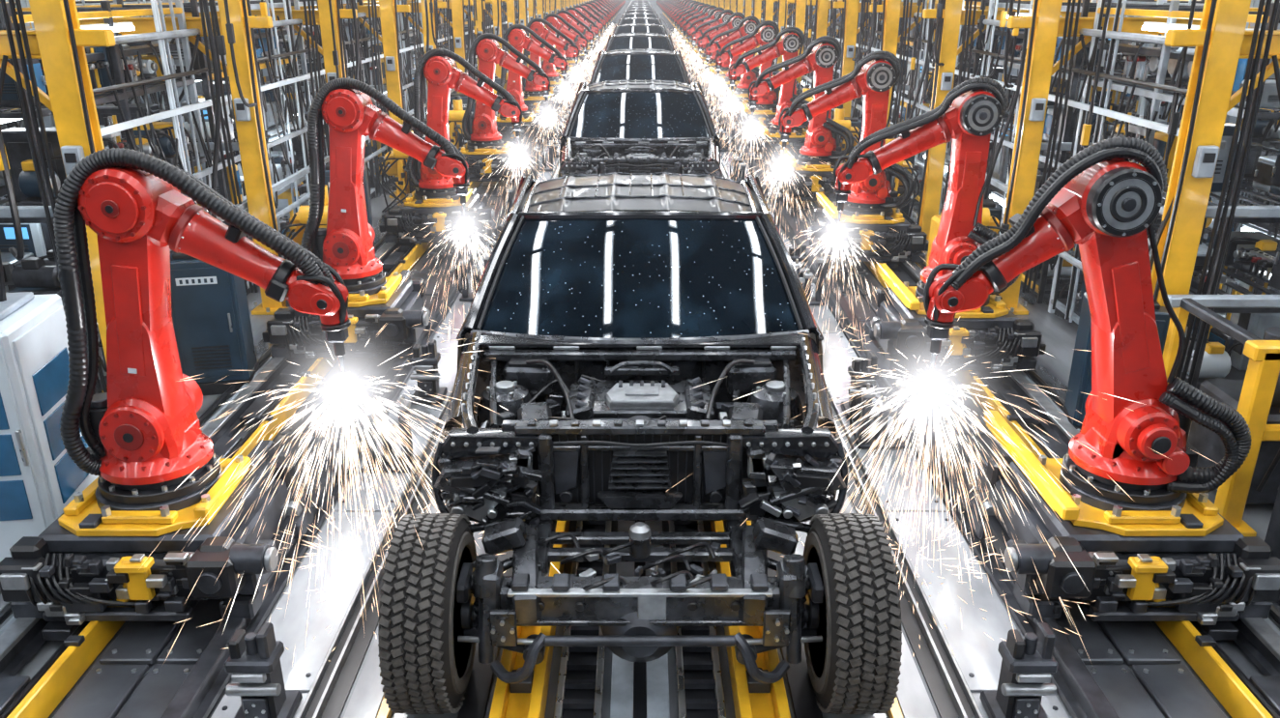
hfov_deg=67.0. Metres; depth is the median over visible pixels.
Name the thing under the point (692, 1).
robot
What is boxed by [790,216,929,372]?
sparks
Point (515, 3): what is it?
equipment rack
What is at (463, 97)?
tall cabinet
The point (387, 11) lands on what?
column
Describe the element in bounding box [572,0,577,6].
column
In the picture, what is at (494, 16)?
column
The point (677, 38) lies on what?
carriage
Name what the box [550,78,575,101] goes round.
carriage
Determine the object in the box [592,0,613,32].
robot
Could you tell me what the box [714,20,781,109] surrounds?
robot
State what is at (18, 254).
hanging cables
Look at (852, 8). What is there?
column
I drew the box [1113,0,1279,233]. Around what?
equipment rack
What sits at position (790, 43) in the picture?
robot
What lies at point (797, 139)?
carriage
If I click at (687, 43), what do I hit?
carriage
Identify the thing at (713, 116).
fixture
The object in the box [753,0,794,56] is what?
column
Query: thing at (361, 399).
sparks
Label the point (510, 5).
column
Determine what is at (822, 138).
robot
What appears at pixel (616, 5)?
robot
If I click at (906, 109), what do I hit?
equipment rack
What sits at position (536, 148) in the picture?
fixture
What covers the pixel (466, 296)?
fixture
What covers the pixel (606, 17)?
robot
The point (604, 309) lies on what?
pickup truck
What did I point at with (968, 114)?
robot
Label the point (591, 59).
sparks
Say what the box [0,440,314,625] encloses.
carriage
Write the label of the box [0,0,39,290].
equipment rack
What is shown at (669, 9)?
robot
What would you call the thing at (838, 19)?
equipment rack
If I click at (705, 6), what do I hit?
robot
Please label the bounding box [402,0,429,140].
tall cabinet
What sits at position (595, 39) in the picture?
carriage
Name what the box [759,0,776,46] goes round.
equipment rack
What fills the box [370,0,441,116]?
equipment rack
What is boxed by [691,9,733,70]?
robot
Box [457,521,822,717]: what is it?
conveyor
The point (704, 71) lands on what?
sparks
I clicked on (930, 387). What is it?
arc
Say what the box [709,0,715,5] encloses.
column
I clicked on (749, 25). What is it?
robot
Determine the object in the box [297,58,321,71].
equipment rack
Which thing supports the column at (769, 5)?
on the floor
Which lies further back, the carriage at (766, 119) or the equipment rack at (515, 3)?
the equipment rack at (515, 3)
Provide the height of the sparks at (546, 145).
1.038 m
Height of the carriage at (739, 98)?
0.540 m
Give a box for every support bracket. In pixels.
[224,622,302,717]
[979,622,1058,717]
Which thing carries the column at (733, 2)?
on the floor
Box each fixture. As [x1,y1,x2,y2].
[356,395,418,472]
[455,249,491,301]
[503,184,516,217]
[531,140,554,171]
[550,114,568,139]
[563,97,573,111]
[582,70,592,84]
[687,69,698,84]
[704,89,712,105]
[708,104,723,128]
[717,123,735,151]
[729,149,754,181]
[767,189,782,230]
[792,253,826,305]
[849,375,912,448]
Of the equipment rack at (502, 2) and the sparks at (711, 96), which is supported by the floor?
the equipment rack at (502, 2)
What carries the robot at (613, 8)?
on the carriage
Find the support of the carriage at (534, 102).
on the track
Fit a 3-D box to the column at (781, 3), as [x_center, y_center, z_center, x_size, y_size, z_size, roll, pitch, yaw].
[4.410,-9.479,24.149,2.225,6.300,0.451,0,21,0]
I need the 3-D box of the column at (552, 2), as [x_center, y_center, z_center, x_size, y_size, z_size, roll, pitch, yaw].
[-4.410,-15.527,39.823,2.225,6.300,0.451,0,21,0]
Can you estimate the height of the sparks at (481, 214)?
1.038 m
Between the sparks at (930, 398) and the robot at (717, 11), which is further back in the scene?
the robot at (717, 11)
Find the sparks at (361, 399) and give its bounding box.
[145,323,560,666]
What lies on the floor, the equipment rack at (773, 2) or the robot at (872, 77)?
the equipment rack at (773, 2)
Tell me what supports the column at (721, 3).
on the floor
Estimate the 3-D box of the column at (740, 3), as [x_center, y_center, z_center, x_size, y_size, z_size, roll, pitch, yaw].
[4.410,-13.511,34.599,2.225,6.300,0.451,0,21,0]
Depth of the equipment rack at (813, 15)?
23.19 m
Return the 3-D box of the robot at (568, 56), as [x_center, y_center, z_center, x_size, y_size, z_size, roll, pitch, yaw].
[-2.072,-11.025,32.739,1.379,1.680,0.625,0,21,0]
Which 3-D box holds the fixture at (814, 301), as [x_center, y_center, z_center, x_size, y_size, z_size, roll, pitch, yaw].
[1.656,-0.812,9.676,0.388,0.515,0.200,0,21,0]
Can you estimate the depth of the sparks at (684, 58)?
25.90 m
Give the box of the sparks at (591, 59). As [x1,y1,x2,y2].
[557,58,594,87]
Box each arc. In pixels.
[339,383,350,395]
[462,221,467,229]
[834,229,841,236]
[924,380,935,392]
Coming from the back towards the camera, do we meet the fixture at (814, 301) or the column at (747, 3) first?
the column at (747, 3)
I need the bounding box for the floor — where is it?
[0,17,1279,717]
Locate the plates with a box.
[210,31,1069,717]
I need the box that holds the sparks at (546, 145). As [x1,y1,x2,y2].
[465,145,567,225]
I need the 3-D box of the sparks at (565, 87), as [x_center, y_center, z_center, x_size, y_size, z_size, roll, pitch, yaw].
[-1.460,-4.771,18.755,1.672,1.038,1.759,10,23,24]
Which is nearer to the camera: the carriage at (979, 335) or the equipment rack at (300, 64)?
the carriage at (979, 335)
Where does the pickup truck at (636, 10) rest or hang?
on the floor
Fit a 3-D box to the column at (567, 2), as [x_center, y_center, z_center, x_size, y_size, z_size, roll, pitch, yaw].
[-4.410,-18.551,47.660,2.225,6.300,0.451,0,21,0]
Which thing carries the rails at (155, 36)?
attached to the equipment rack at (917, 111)
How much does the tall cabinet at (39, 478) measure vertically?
3.401 m
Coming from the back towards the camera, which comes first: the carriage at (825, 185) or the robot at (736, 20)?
the robot at (736, 20)
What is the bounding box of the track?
[0,17,1279,717]
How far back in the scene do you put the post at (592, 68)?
32.10 m
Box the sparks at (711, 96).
[710,95,765,157]
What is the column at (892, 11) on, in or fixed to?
on the floor
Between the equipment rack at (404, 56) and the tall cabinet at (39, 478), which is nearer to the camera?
the tall cabinet at (39, 478)
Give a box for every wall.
[618,0,662,17]
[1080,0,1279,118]
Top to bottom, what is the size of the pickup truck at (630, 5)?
1.795 m
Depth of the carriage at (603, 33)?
53.85 m
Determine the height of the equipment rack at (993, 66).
2.900 m
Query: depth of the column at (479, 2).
21.75 m
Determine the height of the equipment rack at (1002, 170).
2.900 m
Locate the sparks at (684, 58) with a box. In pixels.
[684,58,710,94]
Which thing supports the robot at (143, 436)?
on the carriage at (95, 553)
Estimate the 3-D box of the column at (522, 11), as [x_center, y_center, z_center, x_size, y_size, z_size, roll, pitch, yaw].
[-4.410,-11.495,29.374,2.225,6.300,0.451,0,21,0]
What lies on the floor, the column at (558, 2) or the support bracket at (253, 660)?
the column at (558, 2)
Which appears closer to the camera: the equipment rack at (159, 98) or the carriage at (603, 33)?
the equipment rack at (159, 98)
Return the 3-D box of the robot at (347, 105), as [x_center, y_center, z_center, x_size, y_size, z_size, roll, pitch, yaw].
[-2.072,-1.449,7.922,1.379,1.680,0.625,0,21,0]
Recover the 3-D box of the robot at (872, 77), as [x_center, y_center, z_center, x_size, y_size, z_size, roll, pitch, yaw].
[2.269,-2.477,10.552,1.435,1.704,0.621,-4,21,-10]
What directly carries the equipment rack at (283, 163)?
on the floor
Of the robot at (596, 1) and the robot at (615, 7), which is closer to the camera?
the robot at (596, 1)
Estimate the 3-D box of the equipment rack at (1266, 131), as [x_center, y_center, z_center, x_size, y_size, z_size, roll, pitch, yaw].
[6.607,-1.821,9.025,1.437,2.900,2.701,0,21,0]
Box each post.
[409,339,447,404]
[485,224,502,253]
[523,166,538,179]
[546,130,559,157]
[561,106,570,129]
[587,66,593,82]
[688,69,694,84]
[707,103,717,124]
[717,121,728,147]
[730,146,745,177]
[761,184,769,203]
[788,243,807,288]
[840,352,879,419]
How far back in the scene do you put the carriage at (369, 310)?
7.83 m
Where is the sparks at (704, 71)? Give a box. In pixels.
[701,70,736,105]
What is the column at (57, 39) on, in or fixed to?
on the floor
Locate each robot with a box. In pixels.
[53,147,350,504]
[300,77,469,290]
[406,48,523,197]
[462,32,550,147]
[495,24,567,116]
[522,17,579,95]
[540,13,587,80]
[553,9,593,69]
[564,7,599,59]
[573,4,603,53]
[579,3,606,47]
[584,1,609,41]
[588,0,610,37]
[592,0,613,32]
[597,0,614,29]
[600,0,616,16]
[602,0,617,25]
[606,0,619,23]
[663,0,677,14]
[664,0,679,25]
[665,0,681,27]
[666,0,685,18]
[668,0,689,31]
[669,0,692,34]
[671,0,696,37]
[673,0,699,41]
[675,2,704,45]
[678,3,710,50]
[682,5,716,56]
[686,7,725,62]
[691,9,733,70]
[697,12,745,80]
[704,15,759,92]
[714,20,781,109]
[727,27,809,131]
[747,35,854,163]
[778,50,914,212]
[832,77,1019,295]
[923,136,1251,504]
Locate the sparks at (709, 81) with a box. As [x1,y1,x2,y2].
[704,81,743,133]
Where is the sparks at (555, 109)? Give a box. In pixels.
[502,109,565,181]
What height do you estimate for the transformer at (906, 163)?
1.250 m
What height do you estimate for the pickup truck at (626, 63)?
1.795 m
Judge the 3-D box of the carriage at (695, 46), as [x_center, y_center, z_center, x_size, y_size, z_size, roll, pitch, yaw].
[2.595,-13.085,41.077,1.355,0.540,1.430,3,21,9]
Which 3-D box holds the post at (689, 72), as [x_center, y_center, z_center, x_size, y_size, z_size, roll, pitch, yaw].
[1.640,-9.090,31.178,0.240,0.480,0.240,0,21,0]
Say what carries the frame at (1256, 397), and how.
on the floor
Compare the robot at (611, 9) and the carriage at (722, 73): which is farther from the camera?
the robot at (611, 9)
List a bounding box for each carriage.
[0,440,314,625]
[261,270,435,358]
[378,186,494,243]
[458,141,528,182]
[495,112,550,145]
[523,91,564,119]
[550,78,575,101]
[555,66,582,85]
[566,58,589,75]
[579,52,594,64]
[581,46,598,58]
[587,41,601,54]
[593,37,604,48]
[595,32,607,44]
[598,29,609,39]
[673,30,683,42]
[675,33,687,45]
[677,36,691,49]
[681,39,693,54]
[683,43,698,58]
[687,48,703,63]
[691,53,710,71]
[696,59,716,79]
[701,66,727,88]
[708,76,740,101]
[718,87,750,116]
[729,102,776,136]
[746,121,807,163]
[770,149,844,202]
[806,192,929,262]
[864,263,1046,371]
[967,410,1279,625]
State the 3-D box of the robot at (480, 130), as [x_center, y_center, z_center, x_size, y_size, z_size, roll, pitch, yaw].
[-2.072,-4.185,15.012,1.379,1.680,0.625,0,21,0]
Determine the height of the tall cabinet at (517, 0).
3.040 m
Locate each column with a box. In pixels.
[0,0,116,394]
[20,0,288,315]
[162,0,357,165]
[254,0,410,198]
[320,0,446,118]
[368,0,473,93]
[441,0,493,100]
[443,0,516,54]
[472,0,509,78]
[491,0,526,53]
[503,0,535,34]
[534,0,545,46]
[542,0,550,28]
[543,0,555,13]
[555,0,561,13]
[564,0,570,9]
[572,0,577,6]
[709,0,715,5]
[718,0,730,8]
[725,0,736,9]
[730,0,737,16]
[736,0,744,41]
[743,0,762,53]
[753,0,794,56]
[763,0,836,65]
[770,0,828,70]
[786,0,878,87]
[806,0,912,87]
[833,0,959,118]
[869,0,1025,138]
[916,0,1117,241]
[998,0,1259,315]
[1151,0,1279,384]
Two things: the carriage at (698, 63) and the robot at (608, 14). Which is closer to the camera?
the carriage at (698, 63)
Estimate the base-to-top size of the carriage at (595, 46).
0.540 m
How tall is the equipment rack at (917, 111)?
2.900 m
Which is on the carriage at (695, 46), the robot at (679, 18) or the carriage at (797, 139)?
the robot at (679, 18)
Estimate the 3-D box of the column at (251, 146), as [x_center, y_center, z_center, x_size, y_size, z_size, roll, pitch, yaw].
[-4.410,-3.431,8.476,2.225,6.300,0.451,0,21,0]
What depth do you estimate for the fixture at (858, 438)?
6.67 m
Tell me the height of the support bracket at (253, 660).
0.480 m
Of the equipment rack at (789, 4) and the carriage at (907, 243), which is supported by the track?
the carriage at (907, 243)
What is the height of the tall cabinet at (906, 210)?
2.720 m
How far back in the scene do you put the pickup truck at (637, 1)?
81.72 m
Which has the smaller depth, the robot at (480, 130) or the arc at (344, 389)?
the arc at (344, 389)
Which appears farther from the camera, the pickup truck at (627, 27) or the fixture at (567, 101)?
the pickup truck at (627, 27)
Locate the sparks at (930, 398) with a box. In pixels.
[667,317,1210,658]
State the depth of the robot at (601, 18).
39.59 m
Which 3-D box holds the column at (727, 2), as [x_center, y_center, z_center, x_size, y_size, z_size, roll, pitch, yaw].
[4.410,-15.527,39.823,2.225,6.300,0.451,0,21,0]
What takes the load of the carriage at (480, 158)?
on the track
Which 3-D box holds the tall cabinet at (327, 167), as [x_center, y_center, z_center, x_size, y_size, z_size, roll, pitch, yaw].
[-3.336,-2.578,10.791,0.550,3.040,0.432,-4,22,-11]
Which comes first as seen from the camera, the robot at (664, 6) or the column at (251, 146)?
the column at (251, 146)
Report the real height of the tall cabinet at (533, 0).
3.040 m
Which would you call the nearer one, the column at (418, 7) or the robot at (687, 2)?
the column at (418, 7)
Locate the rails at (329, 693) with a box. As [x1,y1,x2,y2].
[297,158,982,717]
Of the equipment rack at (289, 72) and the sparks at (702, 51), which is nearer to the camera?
the equipment rack at (289, 72)
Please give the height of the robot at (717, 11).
1.704 m
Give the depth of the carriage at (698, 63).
34.62 m
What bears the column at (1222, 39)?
on the floor
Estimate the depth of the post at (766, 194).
13.03 m
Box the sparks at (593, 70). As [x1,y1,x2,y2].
[553,69,593,112]
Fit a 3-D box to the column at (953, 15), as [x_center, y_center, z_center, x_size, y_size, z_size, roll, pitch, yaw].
[4.410,-4.439,11.088,2.225,6.300,0.451,0,21,0]
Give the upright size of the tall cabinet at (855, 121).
2.720 m
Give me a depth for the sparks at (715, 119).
13.86 m
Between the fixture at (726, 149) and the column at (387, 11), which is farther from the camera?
the fixture at (726, 149)
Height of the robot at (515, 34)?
1.680 m
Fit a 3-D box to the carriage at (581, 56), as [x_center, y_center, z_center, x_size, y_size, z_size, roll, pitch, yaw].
[-2.397,-11.361,36.610,1.375,0.540,1.170,0,21,0]
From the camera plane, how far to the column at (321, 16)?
11.25 m
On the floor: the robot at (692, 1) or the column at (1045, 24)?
the column at (1045, 24)
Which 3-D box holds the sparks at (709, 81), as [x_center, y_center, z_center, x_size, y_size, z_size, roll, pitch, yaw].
[1.647,-5.217,19.905,1.672,1.038,1.759,-19,28,-41]
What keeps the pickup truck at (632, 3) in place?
on the floor
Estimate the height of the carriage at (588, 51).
0.540 m
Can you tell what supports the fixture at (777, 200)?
on the plates
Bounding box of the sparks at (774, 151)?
[708,150,833,256]
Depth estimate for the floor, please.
5.64 m
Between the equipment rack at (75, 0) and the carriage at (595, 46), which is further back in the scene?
the carriage at (595, 46)
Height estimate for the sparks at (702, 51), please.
1.038 m
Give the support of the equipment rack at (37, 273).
on the floor
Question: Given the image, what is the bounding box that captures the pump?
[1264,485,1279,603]
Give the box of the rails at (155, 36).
[38,0,1195,270]
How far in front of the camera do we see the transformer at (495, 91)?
19.95 m
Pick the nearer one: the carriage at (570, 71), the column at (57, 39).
the column at (57, 39)
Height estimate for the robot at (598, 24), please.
1.680 m
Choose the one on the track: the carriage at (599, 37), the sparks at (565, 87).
the carriage at (599, 37)
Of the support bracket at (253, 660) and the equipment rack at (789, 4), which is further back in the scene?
the equipment rack at (789, 4)
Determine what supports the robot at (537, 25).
on the carriage at (534, 102)
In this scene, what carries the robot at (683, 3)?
on the carriage at (680, 33)
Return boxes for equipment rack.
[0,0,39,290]
[0,0,176,112]
[0,0,214,393]
[75,0,262,151]
[76,0,310,289]
[182,0,376,206]
[261,57,316,76]
[278,0,413,193]
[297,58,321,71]
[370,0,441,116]
[402,8,466,93]
[412,5,477,82]
[465,1,507,75]
[466,2,518,52]
[467,3,494,63]
[505,0,529,37]
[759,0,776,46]
[772,1,828,64]
[786,3,828,92]
[800,5,862,93]
[811,8,903,119]
[836,0,909,138]
[870,0,1002,176]
[907,0,1097,215]
[959,56,1018,76]
[974,0,1203,303]
[1013,0,1204,156]
[1047,0,1279,389]
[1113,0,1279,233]
[1217,0,1279,294]
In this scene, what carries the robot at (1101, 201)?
on the carriage at (1181, 550)
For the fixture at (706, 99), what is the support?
on the plates
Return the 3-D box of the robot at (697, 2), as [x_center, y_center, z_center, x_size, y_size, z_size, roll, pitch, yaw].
[2.269,-15.228,43.597,1.435,1.704,0.621,-4,21,-10]
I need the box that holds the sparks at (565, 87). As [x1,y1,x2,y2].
[543,87,576,132]
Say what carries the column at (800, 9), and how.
on the floor
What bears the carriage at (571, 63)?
on the track
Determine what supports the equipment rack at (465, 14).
on the floor
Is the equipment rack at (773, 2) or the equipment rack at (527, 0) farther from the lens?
the equipment rack at (527, 0)
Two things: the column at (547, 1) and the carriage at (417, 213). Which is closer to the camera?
the carriage at (417, 213)
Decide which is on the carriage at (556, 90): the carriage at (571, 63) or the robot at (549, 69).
the robot at (549, 69)
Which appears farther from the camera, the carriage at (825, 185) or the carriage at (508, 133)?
the carriage at (508, 133)
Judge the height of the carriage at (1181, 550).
0.540 m
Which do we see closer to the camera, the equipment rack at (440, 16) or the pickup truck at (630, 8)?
the equipment rack at (440, 16)
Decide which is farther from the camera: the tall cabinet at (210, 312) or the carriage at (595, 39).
the carriage at (595, 39)
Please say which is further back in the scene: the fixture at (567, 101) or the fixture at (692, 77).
the fixture at (692, 77)
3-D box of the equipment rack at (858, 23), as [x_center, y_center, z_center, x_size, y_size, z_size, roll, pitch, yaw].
[4.657,-5.430,18.377,1.436,2.900,2.749,0,21,0]
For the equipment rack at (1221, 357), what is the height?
2.900 m
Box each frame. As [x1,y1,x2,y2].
[378,130,415,222]
[1163,294,1279,536]
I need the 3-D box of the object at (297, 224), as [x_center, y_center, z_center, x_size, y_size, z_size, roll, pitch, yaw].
[-3.164,-1.168,9.596,0.674,1.250,0.653,0,21,0]
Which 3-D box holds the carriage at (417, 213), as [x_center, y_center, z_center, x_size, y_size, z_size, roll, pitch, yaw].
[-2.397,-1.785,11.793,1.375,0.540,1.170,0,21,0]
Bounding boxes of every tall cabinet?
[0,252,98,561]
[170,0,259,395]
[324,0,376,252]
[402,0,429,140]
[449,0,474,115]
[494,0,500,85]
[506,0,519,72]
[522,0,534,63]
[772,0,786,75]
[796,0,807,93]
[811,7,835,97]
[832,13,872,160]
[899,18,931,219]
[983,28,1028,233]
[1061,198,1173,430]
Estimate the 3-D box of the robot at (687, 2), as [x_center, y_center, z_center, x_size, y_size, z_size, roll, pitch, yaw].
[2.269,-17.546,49.605,1.435,1.704,0.621,-4,21,-10]
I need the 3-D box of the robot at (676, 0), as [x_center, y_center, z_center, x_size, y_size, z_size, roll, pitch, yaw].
[2.269,-22.183,61.622,1.435,1.704,0.621,-4,21,-10]
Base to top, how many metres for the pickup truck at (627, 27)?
1.795 m
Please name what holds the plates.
on the floor
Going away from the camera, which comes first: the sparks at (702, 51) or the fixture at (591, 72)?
the sparks at (702, 51)
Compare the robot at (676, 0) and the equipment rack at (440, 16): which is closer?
the equipment rack at (440, 16)
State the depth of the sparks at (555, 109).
15.20 m
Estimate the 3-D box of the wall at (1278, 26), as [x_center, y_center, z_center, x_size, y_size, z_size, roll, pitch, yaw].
[9.020,-18.293,45.463,0.160,7.400,110.000,0,21,0]
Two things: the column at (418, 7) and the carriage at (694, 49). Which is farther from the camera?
the carriage at (694, 49)
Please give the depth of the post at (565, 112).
21.46 m
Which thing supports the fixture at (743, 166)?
on the plates
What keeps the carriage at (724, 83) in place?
on the track
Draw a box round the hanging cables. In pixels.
[0,0,1196,260]
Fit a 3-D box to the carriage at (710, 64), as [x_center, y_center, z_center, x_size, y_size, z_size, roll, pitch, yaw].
[2.595,-9.607,32.064,1.355,0.540,1.430,3,21,9]
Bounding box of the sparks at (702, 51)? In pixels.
[687,51,712,84]
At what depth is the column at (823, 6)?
19.11 m
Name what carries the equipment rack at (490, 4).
on the floor
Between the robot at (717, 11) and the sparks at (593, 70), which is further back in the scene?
the robot at (717, 11)
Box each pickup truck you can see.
[378,172,901,714]
[557,79,722,177]
[588,48,691,84]
[604,31,675,52]
[612,23,667,35]
[617,16,662,26]
[621,12,658,19]
[623,8,656,13]
[625,6,654,10]
[627,4,652,7]
[628,2,651,5]
[629,0,650,3]
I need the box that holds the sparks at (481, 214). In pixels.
[380,213,500,361]
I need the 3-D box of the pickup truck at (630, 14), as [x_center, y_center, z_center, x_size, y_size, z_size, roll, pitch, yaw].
[0.000,-16.221,47.887,2.126,1.795,5.928,0,21,0]
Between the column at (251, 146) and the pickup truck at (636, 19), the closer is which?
the column at (251, 146)
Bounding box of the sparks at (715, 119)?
[715,118,792,200]
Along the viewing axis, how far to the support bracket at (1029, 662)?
4.06 m
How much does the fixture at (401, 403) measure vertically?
0.515 m
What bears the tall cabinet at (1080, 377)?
on the floor
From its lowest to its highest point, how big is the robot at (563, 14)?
1.680 m
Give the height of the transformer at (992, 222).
1.250 m
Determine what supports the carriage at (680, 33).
on the track
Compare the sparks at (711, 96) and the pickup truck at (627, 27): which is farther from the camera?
the pickup truck at (627, 27)
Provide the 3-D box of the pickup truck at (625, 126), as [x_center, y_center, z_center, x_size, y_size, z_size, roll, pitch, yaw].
[0.000,-2.902,13.368,2.126,1.795,5.928,0,21,0]
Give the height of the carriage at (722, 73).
0.540 m
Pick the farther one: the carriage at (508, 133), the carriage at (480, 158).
the carriage at (508, 133)
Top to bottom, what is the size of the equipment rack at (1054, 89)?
2.900 m
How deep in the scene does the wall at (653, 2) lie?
97.76 m
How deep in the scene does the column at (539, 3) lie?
34.86 m
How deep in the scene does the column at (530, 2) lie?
32.22 m
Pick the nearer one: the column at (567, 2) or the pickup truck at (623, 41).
the pickup truck at (623, 41)
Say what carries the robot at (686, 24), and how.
on the carriage at (698, 63)
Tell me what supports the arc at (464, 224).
attached to the robot at (347, 105)
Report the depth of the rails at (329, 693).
4.70 m

